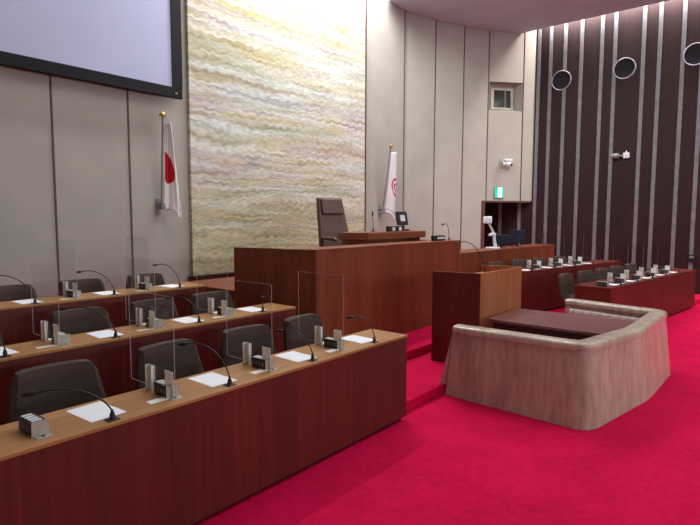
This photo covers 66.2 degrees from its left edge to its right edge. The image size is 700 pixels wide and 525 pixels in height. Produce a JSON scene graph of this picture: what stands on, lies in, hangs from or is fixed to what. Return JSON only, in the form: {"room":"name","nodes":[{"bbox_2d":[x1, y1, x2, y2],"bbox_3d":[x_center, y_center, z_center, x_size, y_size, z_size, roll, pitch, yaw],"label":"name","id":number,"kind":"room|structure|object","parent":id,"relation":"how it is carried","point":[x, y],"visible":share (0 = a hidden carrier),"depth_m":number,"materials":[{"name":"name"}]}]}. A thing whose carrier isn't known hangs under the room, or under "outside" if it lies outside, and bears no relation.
{"room":"assembly chamber","nodes":[
{"label":"assembly chamber","id":0,"kind":"room"},
{"bbox_2d":[0,0,407,297],"bbox_3d":[-3.247,-3.497,8.590,0.300,9.500,14.500,4,6,39],"label":"wall","id":1,"kind":"structure","parent":0,"point":[90,125],"depth_m":8.06,"materials":[{"name":"paint"}]},
{"bbox_2d":[49,75,59,284],"bbox_3d":[-4.117,-3.564,7.289,0.022,9.150,0.024,4,6,39],"label":"trim","id":2,"kind":"structure","parent":1,"relation":"attached to","point":[50,82],"depth_m":7.48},
{"bbox_2d":[0,0,182,99],"bbox_3d":[-4.918,-4.624,6.094,0.165,4.340,6.680,4,6,39],"label":"projection screen","id":3,"kind":"object","parent":1,"relation":"attached to","point":[134,45],"visible":1,"depth_m":7.73,"materials":[{"name":"white plastic"}]},
{"bbox_2d":[126,89,133,274],"bbox_3d":[-3.410,-3.635,8.141,0.022,9.150,0.024,4,6,39],"label":"trim","id":4,"kind":"structure","parent":1,"relation":"attached to","point":[126,89],"depth_m":8.34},
{"bbox_2d":[156,111,181,219],"bbox_3d":[-2.954,-1.529,8.559,0.394,1.684,0.330,1,5,7],"label":"flag","id":5,"kind":"object","parent":1,"relation":"attached to","point":[171,198],"visible":1,"depth_m":8.56,"materials":[{"name":"white fabric"}]},
{"bbox_2d":[188,272,233,279],"bbox_3d":[-1.170,0.108,11.084,0.125,0.045,4.920,4,6,39],"label":"trim","id":6,"kind":"structure","parent":1,"relation":"attached to","point":[232,273],"depth_m":9.44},
{"bbox_2d":[185,0,365,275],"bbox_3d":[-1.188,-4.511,10.704,0.065,9.225,4.780,4,6,39],"label":"decorative wall panel","id":7,"kind":"object","parent":1,"relation":"attached to","point":[276,88],"visible":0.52,"depth_m":10.38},
{"bbox_2d":[364,0,366,230],"bbox_3d":[0.351,-4.665,12.558,0.065,9.225,0.040,4,6,39],"label":"trim","id":8,"kind":"structure","parent":1,"relation":"attached to","point":[366,0],"depth_m":12.58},
{"bbox_2d":[378,144,396,219],"bbox_3d":[0.913,-1.963,13.154,0.428,1.818,0.394,0,5,1],"label":"flag","id":9,"kind":"object","parent":1,"relation":"attached to","point":[391,193],"visible":0.98,"depth_m":13.16,"materials":[{"name":"white fabric"}]},
{"bbox_2d":[403,11,405,209],"bbox_3d":[1.395,-3.089,14.030,0.032,7.310,0.028,4,6,39],"label":"trim","id":10,"kind":"structure","parent":1,"relation":"attached to","point":[405,11],"depth_m":13.95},
{"bbox_2d":[178,277,234,307],"bbox_3d":[-0.389,0.637,8.846,2.640,0.768,3.850,4,6,39],"label":"floor","id":11,"kind":"structure","parent":0,"point":[218,284],"depth_m":7.94,"materials":[{"name":"brown wood"}]},
{"bbox_2d":[316,198,347,246],"bbox_3d":[-0.176,-0.470,9.439,0.744,1.340,0.815,-3,6,-36],"label":"chair","id":12,"kind":"object","parent":11,"relation":"on","point":[331,219],"visible":0.51,"depth_m":9.53,"materials":[{"name":"brown leather"}]},
{"bbox_2d":[234,240,460,337],"bbox_3d":[-0.011,0.372,8.442,1.705,1.368,4.044,4,6,39],"label":"rostrum","id":13,"kind":"object","parent":11,"relation":"on","point":[389,285],"visible":0.72,"depth_m":7.17,"materials":[{"name":"brown wood"}]},
{"bbox_2d":[431,235,444,240],"bbox_3d":[1.506,-0.417,9.158,0.086,0.090,0.320,5,7,43],"label":"holder","id":14,"kind":"object","parent":13,"relation":"on","point":[434,237],"visible":1,"depth_m":9.10,"materials":[{"name":"black plastic"}]},
{"bbox_2d":[338,230,425,244],"bbox_3d":[0.597,-0.151,9.154,0.520,0.755,1.999,4,6,39],"label":"presiding desk","id":15,"kind":"object","parent":11,"relation":"on","point":[366,237],"visible":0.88,"depth_m":8.61,"materials":[{"name":"brown wood"}]},
{"bbox_2d":[386,226,402,231],"bbox_3d":[0.752,-0.575,9.159,0.336,0.090,0.106,-4,7,-42],"label":"plate stand","id":16,"kind":"object","parent":15,"relation":"on","point":[388,228],"visible":0.93,"depth_m":9.09,"materials":[{"name":"black plastic"}]},
{"bbox_2d":[395,211,409,230],"bbox_3d":[0.943,-0.747,9.679,0.260,0.346,0.140,-4,6,-38],"label":"display","id":17,"kind":"object","parent":15,"relation":"on","point":[402,215],"visible":0.77,"depth_m":9.66,"materials":[{"name":"black plastic"}]},
{"bbox_2d":[194,303,699,524],"bbox_3d":[4.546,1.665,5.350,19.600,0.200,18.200,4,6,39],"label":"floor","id":18,"kind":"structure","parent":0,"point":[450,460],"depth_m":4.24,"materials":[{"name":"carpet"}]},
{"bbox_2d":[0,329,406,524],"bbox_3d":[-0.932,1.251,3.833,0.445,0.853,4.148,4,6,39],"label":"desk","id":19,"kind":"object","parent":18,"relation":"on","point":[186,460],"visible":0.97,"depth_m":3.49,"materials":[{"name":"red wood"}]},
{"bbox_2d":[18,413,52,439],"bbox_3d":[-1.669,0.865,2.850,0.225,0.078,0.088,4,6,37],"label":"box","id":20,"kind":"object","parent":19,"relation":"on","point":[34,425],"visible":1,"depth_m":2.83,"materials":[{"name":"silver plastic"}]},
{"bbox_2d":[21,388,120,421],"bbox_3d":[-1.559,0.797,2.995,0.526,0.189,0.090,-1,5,-9],"label":"gooseneck microphone","id":21,"kind":"object","parent":19,"relation":"on","point":[112,417],"visible":1,"depth_m":3.01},
{"bbox_2d":[66,401,125,422],"bbox_3d":[-1.494,0.877,3.162,0.297,0.002,0.210,4,6,36],"label":"paper sheet","id":22,"kind":"object","parent":19,"relation":"on","point":[97,411],"visible":0.93,"depth_m":3.16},
{"bbox_2d":[128,290,175,403],"bbox_3d":[-1.291,0.523,3.533,0.206,0.645,0.549,-3,6,-32],"label":"partition","id":23,"kind":"object","parent":19,"relation":"on","point":[149,369],"depth_m":3.53,"materials":[{"name":"clear plastic"}]},
{"bbox_2d":[154,379,182,400],"bbox_3d":[-1.169,0.815,3.453,0.225,0.078,0.088,5,7,42],"label":"box","id":24,"kind":"object","parent":19,"relation":"on","point":[165,390],"visible":0.94,"depth_m":3.42,"materials":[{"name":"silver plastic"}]},
{"bbox_2d":[178,342,235,386],"bbox_3d":[-0.999,0.695,3.748,0.473,0.268,0.080,3,5,27],"label":"gooseneck microphone","id":25,"kind":"object","parent":19,"relation":"on","point":[229,382],"visible":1,"depth_m":3.68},
{"bbox_2d":[187,372,235,386],"bbox_3d":[-0.972,0.825,3.792,0.297,0.002,0.210,4,6,40],"label":"paper sheet","id":26,"kind":"object","parent":19,"relation":"on","point":[212,379],"visible":1,"depth_m":3.79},
{"bbox_2d":[226,279,272,374],"bbox_3d":[-0.768,0.471,4.163,0.206,0.645,0.549,-3,6,-32],"label":"partition","id":27,"kind":"object","parent":19,"relation":"on","point":[266,352],"depth_m":4.16,"materials":[{"name":"clear plastic"}]},
{"bbox_2d":[251,355,278,371],"bbox_3d":[-0.646,0.763,4.083,0.225,0.078,0.088,4,6,40],"label":"box","id":28,"kind":"object","parent":19,"relation":"on","point":[258,361],"visible":0.94,"depth_m":4.06,"materials":[{"name":"black plastic"}]},
{"bbox_2d":[274,351,315,361],"bbox_3d":[-0.449,0.773,4.421,0.297,0.002,0.210,5,7,43],"label":"paper sheet","id":29,"kind":"object","parent":19,"relation":"on","point":[295,356],"visible":1,"depth_m":4.41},
{"bbox_2d":[276,329,317,361],"bbox_3d":[-0.442,0.665,4.406,0.431,0.219,0.070,4,6,39],"label":"gooseneck microphone","id":30,"kind":"object","parent":19,"relation":"on","point":[312,359],"visible":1,"depth_m":4.31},
{"bbox_2d":[298,271,342,352],"bbox_3d":[-0.245,0.419,4.792,0.206,0.645,0.549,-3,6,-32],"label":"partition","id":31,"kind":"object","parent":19,"relation":"on","point":[318,330],"depth_m":4.80,"materials":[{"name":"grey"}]},
{"bbox_2d":[324,337,347,350],"bbox_3d":[-0.124,0.711,4.712,0.225,0.078,0.088,4,6,41],"label":"box","id":32,"kind":"object","parent":19,"relation":"on","point":[330,342],"visible":0.98,"depth_m":4.69,"materials":[{"name":"black plastic"}]},
{"bbox_2d":[342,335,372,343],"bbox_3d":[0.073,0.721,5.051,0.297,0.002,0.210,5,7,43],"label":"paper sheet","id":33,"kind":"object","parent":19,"relation":"on","point":[354,338],"visible":0.86,"depth_m":5.03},
{"bbox_2d":[347,316,378,342],"bbox_3d":[0.117,0.612,5.001,0.331,0.227,0.077,4,6,39],"label":"gooseneck microphone","id":34,"kind":"object","parent":19,"relation":"on","point":[348,317],"visible":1,"depth_m":4.93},
{"bbox_2d":[404,325,431,359],"bbox_3d":[0.098,1.089,8.785,5.078,0.115,17.880,4,6,39],"label":"platform","id":35,"kind":"object","parent":18,"relation":"on","point":[419,341],"visible":0.01,"depth_m":7.67,"materials":[{"name":"carpet"}]},
{"bbox_2d":[48,306,111,337],"bbox_3d":[-2.545,0.902,5.237,0.632,0.845,0.690,5,7,42],"label":"armchair","id":36,"kind":"object","parent":35,"relation":"on","point":[77,320],"visible":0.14,"depth_m":5.34,"materials":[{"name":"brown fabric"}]},
{"bbox_2d":[0,282,206,344],"bbox_3d":[-3.351,0.845,5.729,0.445,0.869,4.028,4,6,39],"label":"desk","id":37,"kind":"object","parent":35,"relation":"on","point":[17,325],"visible":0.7,"depth_m":5.89,"materials":[{"name":"red wood"}]},
{"bbox_2d":[0,275,39,303],"bbox_3d":[-3.518,0.275,5.590,0.625,0.290,0.088,1,5,12],"label":"gooseneck microphone","id":38,"kind":"object","parent":37,"relation":"on","point":[34,300],"visible":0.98,"depth_m":5.54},
{"bbox_2d":[11,299,43,303],"bbox_3d":[-3.403,0.412,5.671,0.297,0.002,0.210,4,6,38],"label":"paper sheet","id":39,"kind":"object","parent":37,"relation":"on","point":[28,301],"visible":1,"depth_m":5.67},
{"bbox_2d":[54,238,77,299],"bbox_3d":[-3.187,0.058,6.058,0.206,0.645,0.549,-3,6,-32],"label":"partition","id":40,"kind":"structure","parent":37,"relation":"on","point":[65,283],"depth_m":6.06,"materials":[{"name":"silver metal"}]},
{"bbox_2d":[66,290,82,298],"bbox_3d":[-3.065,0.349,5.978,0.225,0.078,0.088,4,6,38],"label":"box","id":41,"kind":"object","parent":37,"relation":"on","point":[70,293],"visible":0.94,"depth_m":5.95,"materials":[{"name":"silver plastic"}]},
{"bbox_2d":[126,237,149,290],"bbox_3d":[-2.639,0.003,6.718,0.206,0.645,0.549,-3,6,-32],"label":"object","id":42,"kind":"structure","parent":37,"relation":"on","point":[137,277],"depth_m":6.71,"materials":[{"name":"silver metal"}]},
{"bbox_2d":[138,283,153,290],"bbox_3d":[-2.517,0.295,6.638,0.225,0.078,0.088,4,6,37],"label":"box","id":43,"kind":"object","parent":37,"relation":"on","point":[143,286],"visible":0.98,"depth_m":6.61,"materials":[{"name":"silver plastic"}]},
{"bbox_2d":[0,303,295,424],"bbox_3d":[-2.114,1.053,4.791,0.445,0.849,4.138,4,6,39],"label":"desk","id":44,"kind":"object","parent":35,"relation":"on","point":[110,356],"visible":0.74,"depth_m":4.67,"materials":[{"name":"red wood"}]},
{"bbox_2d":[0,335,11,357],"bbox_3d":[-2.697,0.565,4.039,0.410,0.248,0.080,3,6,28],"label":"gooseneck microphone","id":45,"kind":"object","parent":44,"relation":"on","point":[5,354],"visible":1,"depth_m":3.96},
{"bbox_2d":[0,347,18,355],"bbox_3d":[-2.699,0.684,4.093,0.297,0.002,0.210,4,6,35],"label":"paper sheet","id":46,"kind":"object","parent":44,"relation":"on","point":[9,351],"visible":0.83,"depth_m":4.11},
{"bbox_2d":[30,262,59,348],"bbox_3d":[-2.511,0.332,4.445,0.206,0.645,0.549,-3,6,-32],"label":"partition","id":47,"kind":"object","parent":44,"relation":"on","point":[44,334],"depth_m":4.36,"materials":[{"name":"silver metal"}]},
{"bbox_2d":[51,332,71,345],"bbox_3d":[-2.361,0.621,4.399,0.225,0.078,0.088,4,6,41],"label":"box","id":48,"kind":"object","parent":44,"relation":"on","point":[64,338],"visible":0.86,"depth_m":4.37,"materials":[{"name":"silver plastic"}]},
{"bbox_2d":[59,307,120,337],"bbox_3d":[-2.262,0.510,4.676,0.600,0.251,0.086,2,5,16],"label":"gooseneck microphone","id":49,"kind":"object","parent":44,"relation":"on","point":[62,308],"visible":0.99,"depth_m":4.62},
{"bbox_2d":[86,330,123,338],"bbox_3d":[-2.163,0.630,4.738,0.297,0.002,0.210,5,7,43],"label":"paper sheet","id":50,"kind":"object","parent":44,"relation":"on","point":[106,333],"visible":0.93,"depth_m":4.75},
{"bbox_2d":[124,256,155,331],"bbox_3d":[-1.976,0.278,5.090,0.206,0.645,0.549,-3,6,-32],"label":"partition","id":51,"kind":"object","parent":44,"relation":"on","point":[139,320],"depth_m":5.01,"materials":[{"name":"silver metal"}]},
{"bbox_2d":[146,318,165,328],"bbox_3d":[-1.825,0.567,5.045,0.225,0.078,0.088,4,6,39],"label":"box","id":52,"kind":"object","parent":44,"relation":"on","point":[158,322],"visible":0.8,"depth_m":5.01,"materials":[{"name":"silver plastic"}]},
{"bbox_2d":[165,296,203,322],"bbox_3d":[-1.650,0.456,5.347,0.467,0.249,0.078,3,6,30],"label":"gooseneck microphone","id":53,"kind":"object","parent":44,"relation":"on","point":[166,297],"visible":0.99,"depth_m":5.27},
{"bbox_2d":[170,317,204,323],"bbox_3d":[-1.628,0.577,5.383,0.297,0.002,0.210,4,6,42],"label":"paper sheet","id":54,"kind":"object","parent":44,"relation":"on","point":[186,320],"visible":1,"depth_m":5.36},
{"bbox_2d":[196,252,227,318],"bbox_3d":[-1.453,0.226,5.720,0.206,0.645,0.549,-3,6,-32],"label":"partition","id":55,"kind":"object","parent":44,"relation":"on","point":[223,302],"depth_m":5.64,"materials":[{"name":"silver metal"}]},
{"bbox_2d":[217,307,236,316],"bbox_3d":[-1.302,0.515,5.675,0.225,0.078,0.088,4,6,38],"label":"box","id":56,"kind":"object","parent":44,"relation":"on","point":[230,311],"visible":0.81,"depth_m":5.65,"materials":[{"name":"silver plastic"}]},
{"bbox_2d":[238,307,265,311],"bbox_3d":[-1.105,0.525,6.013,0.297,0.002,0.210,5,7,42],"label":"paper sheet","id":57,"kind":"object","parent":44,"relation":"on","point":[249,309],"visible":1,"depth_m":6.00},
{"bbox_2d":[128,298,178,325],"bbox_3d":[-2.026,0.850,5.863,0.632,0.845,0.690,4,6,36],"label":"armchair","id":58,"kind":"object","parent":35,"relation":"on","point":[165,308],"visible":0.23,"depth_m":5.98,"materials":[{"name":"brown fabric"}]},
{"bbox_2d":[190,291,234,315],"bbox_3d":[-1.539,0.801,6.450,0.632,0.845,0.690,4,6,41],"label":"armchair","id":59,"kind":"object","parent":35,"relation":"on","point":[201,298],"visible":0.2,"depth_m":6.49,"materials":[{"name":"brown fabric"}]},
{"bbox_2d":[460,244,554,272],"bbox_3d":[3.259,0.216,12.144,0.555,1.068,5.540,5,7,42],"label":"desk","id":60,"kind":"object","parent":35,"relation":"on","point":[470,259],"depth_m":11.83,"materials":[{"name":"brown wood"}]},
{"bbox_2d":[483,216,499,248],"bbox_3d":[3.128,-0.662,11.918,0.384,0.720,0.208,-3,6,-30],"label":"camera","id":61,"kind":"object","parent":60,"relation":"on","point":[486,219],"visible":0.98,"depth_m":11.88,"materials":[{"name":"white plastic"}]},
{"bbox_2d":[496,235,508,247],"bbox_3d":[3.470,-0.489,12.366,0.360,0.300,0.180,1,5,10],"label":"monitor","id":62,"kind":"object","parent":60,"relation":"on","point":[500,239],"visible":0.63,"depth_m":12.32,"materials":[{"name":"black plastic"}]},
{"bbox_2d":[460,244,554,254],"bbox_3d":[3.260,-0.302,12.100,0.555,0.028,5.540,5,7,42],"label":"countertop","id":63,"kind":"structure","parent":60,"relation":"on","point":[468,251],"depth_m":12.07,"materials":[{"name":"brown wood"}]},
{"bbox_2d":[510,230,524,246],"bbox_3d":[4.011,-0.582,12.882,0.340,0.400,0.180,1,5,10],"label":"monitor","id":64,"kind":"object","parent":60,"relation":"on","point":[516,236],"visible":1,"depth_m":12.85,"materials":[{"name":"black plastic"}]},
{"bbox_2d":[511,259,526,267],"bbox_3d":[3.828,0.379,11.556,0.690,0.845,0.632,-3,6,-36],"label":"armchair","id":65,"kind":"object","parent":35,"relation":"on","point":[516,262],"visible":0.1,"depth_m":11.68,"materials":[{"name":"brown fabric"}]},
{"bbox_2d":[533,258,547,265],"bbox_3d":[4.469,0.336,12.089,0.690,0.845,0.632,-4,7,-43],"label":"armchair","id":66,"kind":"object","parent":35,"relation":"on","point":[534,259],"visible":0.12,"depth_m":12.23,"materials":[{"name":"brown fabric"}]},
{"bbox_2d":[552,256,566,263],"bbox_3d":[5.101,0.292,12.614,0.690,0.845,0.632,-4,6,-40],"label":"armchair","id":67,"kind":"object","parent":35,"relation":"on","point":[555,258],"visible":0.06,"depth_m":12.73,"materials":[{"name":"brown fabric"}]},
{"bbox_2d":[406,294,699,411],"bbox_3d":[0.637,1.242,8.350,6.478,0.115,17.880,4,6,39],"label":"platform","id":68,"kind":"object","parent":18,"relation":"on","point":[423,375],"depth_m":6.29,"materials":[{"name":"carpet"}]},
{"bbox_2d":[6,359,106,423],"bbox_3d":[-1.901,1.155,3.631,0.632,0.845,0.690,5,7,43],"label":"armchair","id":69,"kind":"object","parent":68,"relation":"on","point":[80,374],"visible":0.29,"depth_m":3.72,"materials":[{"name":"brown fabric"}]},
{"bbox_2d":[135,338,203,389],"bbox_3d":[-1.332,1.098,4.317,0.632,0.845,0.690,4,6,35],"label":"armchair","id":70,"kind":"object","parent":68,"relation":"on","point":[160,355],"visible":0.3,"depth_m":4.41,"materials":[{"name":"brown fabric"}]},
{"bbox_2d":[220,324,277,367],"bbox_3d":[-0.818,1.047,4.936,0.632,0.845,0.690,5,7,42],"label":"armchair","id":71,"kind":"object","parent":68,"relation":"on","point":[258,335],"visible":0.26,"depth_m":5.00,"materials":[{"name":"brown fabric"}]},
{"bbox_2d":[283,313,326,350],"bbox_3d":[-0.324,0.998,5.531,0.632,0.845,0.690,4,6,36],"label":"armchair","id":72,"kind":"object","parent":68,"relation":"on","point":[305,324],"visible":0.29,"depth_m":5.57,"materials":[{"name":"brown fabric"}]},
{"bbox_2d":[431,264,521,361],"bbox_3d":[1.758,0.676,7.360,0.640,1.183,1.380,4,6,39],"label":"lectern","id":73,"kind":"object","parent":68,"relation":"on","point":[472,299],"visible":0.66,"depth_m":6.95,"materials":[{"name":"brown wood"}]},
{"bbox_2d":[558,273,574,300],"bbox_3d":[4.145,0.646,9.802,0.632,0.845,0.690,4,6,41],"label":"armchair","id":74,"kind":"object","parent":68,"relation":"on","point":[566,283],"visible":0.43,"depth_m":9.78,"materials":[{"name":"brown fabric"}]},
{"bbox_2d":[521,260,620,310],"bbox_3d":[4.490,0.495,11.524,4.758,0.854,0.500,-4,6,-40],"label":"desk","id":75,"kind":"object","parent":68,"relation":"on","point":[540,291],"visible":0.36,"depth_m":10.77,"materials":[{"name":"red wood"}]},
{"bbox_2d":[577,270,595,283],"bbox_3d":[4.743,0.601,10.358,0.690,0.845,0.632,-4,6,-40],"label":"armchair","id":76,"kind":"object","parent":68,"relation":"on","point":[584,276],"visible":0.22,"depth_m":10.45,"materials":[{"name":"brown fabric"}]},
{"bbox_2d":[595,268,609,280],"bbox_3d":[5.332,0.555,10.906,0.632,0.845,0.690,5,7,45],"label":"armchair","id":77,"kind":"object","parent":68,"relation":"on","point":[599,272],"visible":0.13,"depth_m":10.98,"materials":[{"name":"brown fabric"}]},
{"bbox_2d":[609,266,623,276],"bbox_3d":[5.862,0.515,11.398,0.690,0.845,0.632,-4,6,-40],"label":"armchair","id":78,"kind":"object","parent":68,"relation":"on","point":[616,269],"visible":0.11,"depth_m":11.50,"materials":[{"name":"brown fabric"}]},
{"bbox_2d":[624,263,636,273],"bbox_3d":[6.458,0.469,11.953,0.632,0.845,0.690,5,7,45],"label":"armchair","id":79,"kind":"object","parent":68,"relation":"on","point":[631,267],"visible":0.18,"depth_m":12.06,"materials":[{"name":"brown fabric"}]},
{"bbox_2d":[440,298,669,429],"bbox_3d":[2.719,1.054,6.513,3.134,0.808,1.703,-4,7,-42],"label":"enclosure","id":80,"kind":"object","parent":18,"relation":"on","point":[589,383],"visible":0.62,"depth_m":5.52,"materials":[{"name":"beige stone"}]},
{"bbox_2d":[490,309,632,339],"bbox_3d":[2.587,1.077,6.653,1.480,0.739,1.020,4,6,39],"label":"table","id":81,"kind":"object","parent":18,"relation":"on","point":[554,324],"visible":0.51,"depth_m":6.46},
{"bbox_2d":[574,268,695,315],"bbox_3d":[5.750,0.695,10.573,4.728,0.853,0.620,-4,7,-43],"label":"desk","id":82,"kind":"object","parent":18,"relation":"on","point":[673,293],"visible":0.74,"depth_m":10.12,"materials":[{"name":"red wood"}]},
{"bbox_2d":[595,251,627,283],"bbox_3d":[4.685,0.026,9.571,0.206,0.645,0.549,-2,5,-24],"label":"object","id":83,"kind":"structure","parent":82,"relation":"on","point":[623,276],"depth_m":9.58,"materials":[{"name":"clear plastic"}]},
{"bbox_2d":[612,246,643,279],"bbox_3d":[5.248,-0.017,10.094,0.206,0.645,0.549,-2,5,-24],"label":"partition","id":84,"kind":"structure","parent":82,"relation":"on","point":[626,272],"depth_m":10.11,"materials":[{"name":"clear plastic"}]},
{"bbox_2d":[406,12,536,249],"bbox_3d":[3.306,-4.040,15.175,4.338,9.500,0.682,-2,5,-22],"label":"wall","id":85,"kind":"structure","parent":0,"point":[506,48],"depth_m":15.09,"materials":[{"name":"paint"}]},
{"bbox_2d":[432,20,436,235],"bbox_3d":[2.298,-3.142,14.682,0.032,7.310,0.028,4,6,39],"label":"trim","id":86,"kind":"structure","parent":85,"relation":"attached to","point":[436,20],"depth_m":14.62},
{"bbox_2d":[460,26,464,249],"bbox_3d":[3.161,-3.177,15.122,0.032,7.310,0.028,4,6,39],"label":"trim","id":87,"kind":"structure","parent":85,"relation":"attached to","point":[464,26],"depth_m":15.08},
{"bbox_2d":[480,201,484,247],"bbox_3d":[3.811,-0.687,15.803,0.100,2.245,0.348,-2,5,-19],"label":"trim","id":88,"kind":"structure","parent":85,"relation":"attached to","point":[483,202],"depth_m":15.60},
{"bbox_2d":[485,31,489,200],"bbox_3d":[3.953,-4.324,15.411,0.032,5.070,0.028,4,6,39],"label":"trim","id":89,"kind":"structure","parent":85,"relation":"attached to","point":[489,31],"depth_m":15.41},
{"bbox_2d":[494,187,503,197],"bbox_3d":[4.341,-2.039,15.646,0.288,0.319,0.045,-1,5,-9],"label":"exit sign","id":90,"kind":"object","parent":85,"relation":"attached to","point":[498,191],"visible":1,"depth_m":15.62,"materials":[{"name":"green plastic"}]},
{"bbox_2d":[490,88,513,109],"bbox_3d":[4.448,-4.792,15.740,0.700,0.610,0.040,-1,5,-9],"label":"window","id":91,"kind":"structure","parent":85,"relation":"in","point":[500,98],"depth_m":15.74,"materials":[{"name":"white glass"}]},
{"bbox_2d":[499,159,512,167],"bbox_3d":[4.520,-2.867,15.482,0.353,0.269,0.286,-1,5,-9],"label":"camera","id":92,"kind":"object","parent":85,"relation":"attached to","point":[503,163],"visible":1,"depth_m":15.48,"materials":[{"name":"white plastic"}]},
{"bbox_2d":[485,201,530,202],"bbox_3d":[4.538,-1.790,15.845,1.599,0.050,0.328,-1,5,-10],"label":"trim","id":93,"kind":"structure","parent":85,"relation":"attached to","point":[485,201],"depth_m":15.71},
{"bbox_2d":[520,32,525,200],"bbox_3d":[5.011,-4.336,15.587,0.032,5.070,0.028,4,6,39],"label":"trim","id":94,"kind":"structure","parent":85,"relation":"attached to","point":[525,32],"depth_m":15.57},
{"bbox_2d":[390,0,668,32],"bbox_3d":[9.170,-6.188,9.020,17.970,0.350,4.410,4,6,39],"label":"ceiling","id":95,"kind":"structure","parent":0,"point":[514,16],"depth_m":13.68,"materials":[{"name":"paint"}]},
{"bbox_2d":[484,0,699,293],"bbox_3d":[10.262,-3.737,11.813,19.600,9.500,0.300,4,6,39],"label":"wall","id":96,"kind":"structure","parent":0,"point":[630,22],"depth_m":14.25,"materials":[{"name":"brown wood"}]},
{"bbox_2d":[498,203,501,246],"bbox_3d":[4.601,-0.790,16.543,0.090,2.320,0.025,4,6,39],"label":"trim","id":97,"kind":"structure","parent":96,"relation":"attached to","point":[500,204],"depth_m":16.49,"materials":[{"name":"silver metal"}]},
{"bbox_2d":[517,203,520,244],"bbox_3d":[5.067,-0.757,16.159,0.090,2.320,0.025,4,6,39],"label":"trim","id":98,"kind":"structure","parent":96,"relation":"attached to","point":[519,204],"depth_m":16.09,"materials":[{"name":"silver metal"}]},
{"bbox_2d":[532,29,541,243],"bbox_3d":[5.430,-4.189,15.574,0.090,9.260,0.025,4,6,39],"label":"trim","id":99,"kind":"structure","parent":96,"relation":"attached to","point":[539,30],"depth_m":15.60,"materials":[{"name":"silver metal"}]},
{"bbox_2d":[543,26,553,243],"bbox_3d":[5.690,-4.170,15.360,0.090,9.260,0.025,4,6,39],"label":"trim","id":100,"kind":"structure","parent":96,"relation":"attached to","point":[552,27],"depth_m":15.39,"materials":[{"name":"silver metal"}]},
{"bbox_2d":[551,70,571,90],"bbox_3d":[5.937,-5.095,15.054,0.551,0.549,0.062,4,6,39],"label":"wall speaker","id":101,"kind":"object","parent":96,"relation":"attached to","point":[561,80],"visible":1,"depth_m":15.03},
{"bbox_2d":[556,23,567,255],"bbox_3d":[5.997,-4.147,15.107,0.090,9.260,0.025,4,6,39],"label":"trim","id":102,"kind":"structure","parent":96,"relation":"attached to","point":[566,24],"depth_m":15.17,"materials":[{"name":"silver metal"}]},
{"bbox_2d":[572,19,584,262],"bbox_3d":[6.333,-4.123,14.830,0.090,9.260,0.025,4,6,39],"label":"trim","id":103,"kind":"structure","parent":96,"relation":"attached to","point":[583,20],"depth_m":14.88,"materials":[{"name":"silver metal"}]},
{"bbox_2d":[591,15,604,260],"bbox_3d":[6.735,-4.094,14.499,0.090,9.260,0.025,4,6,39],"label":"trim","id":104,"kind":"structure","parent":96,"relation":"attached to","point":[602,16],"depth_m":14.54,"materials":[{"name":"silver metal"}]},
{"bbox_2d":[604,12,618,259],"bbox_3d":[6.989,-4.076,14.290,0.090,9.260,0.025,4,6,39],"label":"trim","id":105,"kind":"structure","parent":96,"relation":"attached to","point":[616,13],"depth_m":14.34,"materials":[{"name":"silver metal"}]},
{"bbox_2d":[611,151,628,157],"bbox_3d":[7.139,-2.848,14.189,0.418,0.194,0.144,4,6,39],"label":"wall spotlight","id":106,"kind":"object","parent":96,"relation":"attached to","point":[625,155],"visible":1,"depth_m":14.17,"materials":[{"name":"white plastic"}]},
{"bbox_2d":[613,57,635,78],"bbox_3d":[7.176,-5.068,14.028,0.530,0.540,0.062,4,6,39],"label":"wall speaker","id":107,"kind":"object","parent":96,"relation":"attached to","point":[624,68],"visible":1,"depth_m":14.00},
{"bbox_2d":[631,5,647,263],"bbox_3d":[7.508,-4.038,13.862,0.090,9.260,0.025,4,6,39],"label":"trim","id":108,"kind":"structure","parent":96,"relation":"attached to","point":[644,28],"depth_m":13.91,"materials":[{"name":"silver metal"}]},
{"bbox_2d":[647,2,663,270],"bbox_3d":[7.791,-3.958,13.634,0.090,9.380,0.025,4,6,39],"label":"trim","id":109,"kind":"structure","parent":96,"relation":"attached to","point":[661,12],"depth_m":13.68,"materials":[{"name":"silver metal"}]},
{"bbox_2d":[670,0,687,267],"bbox_3d":[8.187,-3.929,13.308,0.090,9.380,0.025,4,6,39],"label":"trim","id":110,"kind":"structure","parent":96,"relation":"attached to","point":[685,4],"depth_m":13.36,"materials":[{"name":"silver metal"}]},
{"bbox_2d":[683,42,699,65],"bbox_3d":[8.325,-5.049,13.077,0.347,0.549,0.062,4,6,39],"label":"wall speaker","id":111,"kind":"object","parent":96,"relation":"attached to","point":[691,55],"visible":1,"depth_m":13.04},
{"bbox_2d":[688,66,699,268],"bbox_3d":[8.499,-3.907,13.050,0.090,9.380,0.025,4,6,39],"label":"trim","id":112,"kind":"structure","parent":96,"relation":"attached to","point":[697,138],"depth_m":13.20,"materials":[{"name":"silver metal"}]},
{"bbox_3d":[-4.721,1.250,5.389,1.980,0.115,6.500,4,6,39],"label":"platform","id":113,"kind":"object","parent":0,"visible":0},
{"bbox_2d":[0,284,37,301],"bbox_3d":[-3.801,0.706,6.152,0.632,0.845,0.690,4,6,36],"label":"armchair","id":114,"kind":"object","parent":113,"relation":"on","point":[18,291],"visible":0.17,"depth_m":6.30,"materials":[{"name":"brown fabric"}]},
{"bbox_2d":[57,278,105,295],"bbox_3d":[-3.289,0.654,6.770,0.632,0.845,0.690,4,6,41],"label":"armchair","id":115,"kind":"object","parent":113,"relation":"on","point":[88,285],"visible":0.12,"depth_m":6.91,"materials":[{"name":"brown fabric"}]},
{"bbox_2d":[126,273,164,288],"bbox_3d":[-2.717,0.597,7.459,0.632,0.845,0.690,4,6,37],"label":"armchair","id":116,"kind":"object","parent":113,"relation":"on","point":[159,280],"visible":0.16,"depth_m":7.58,"materials":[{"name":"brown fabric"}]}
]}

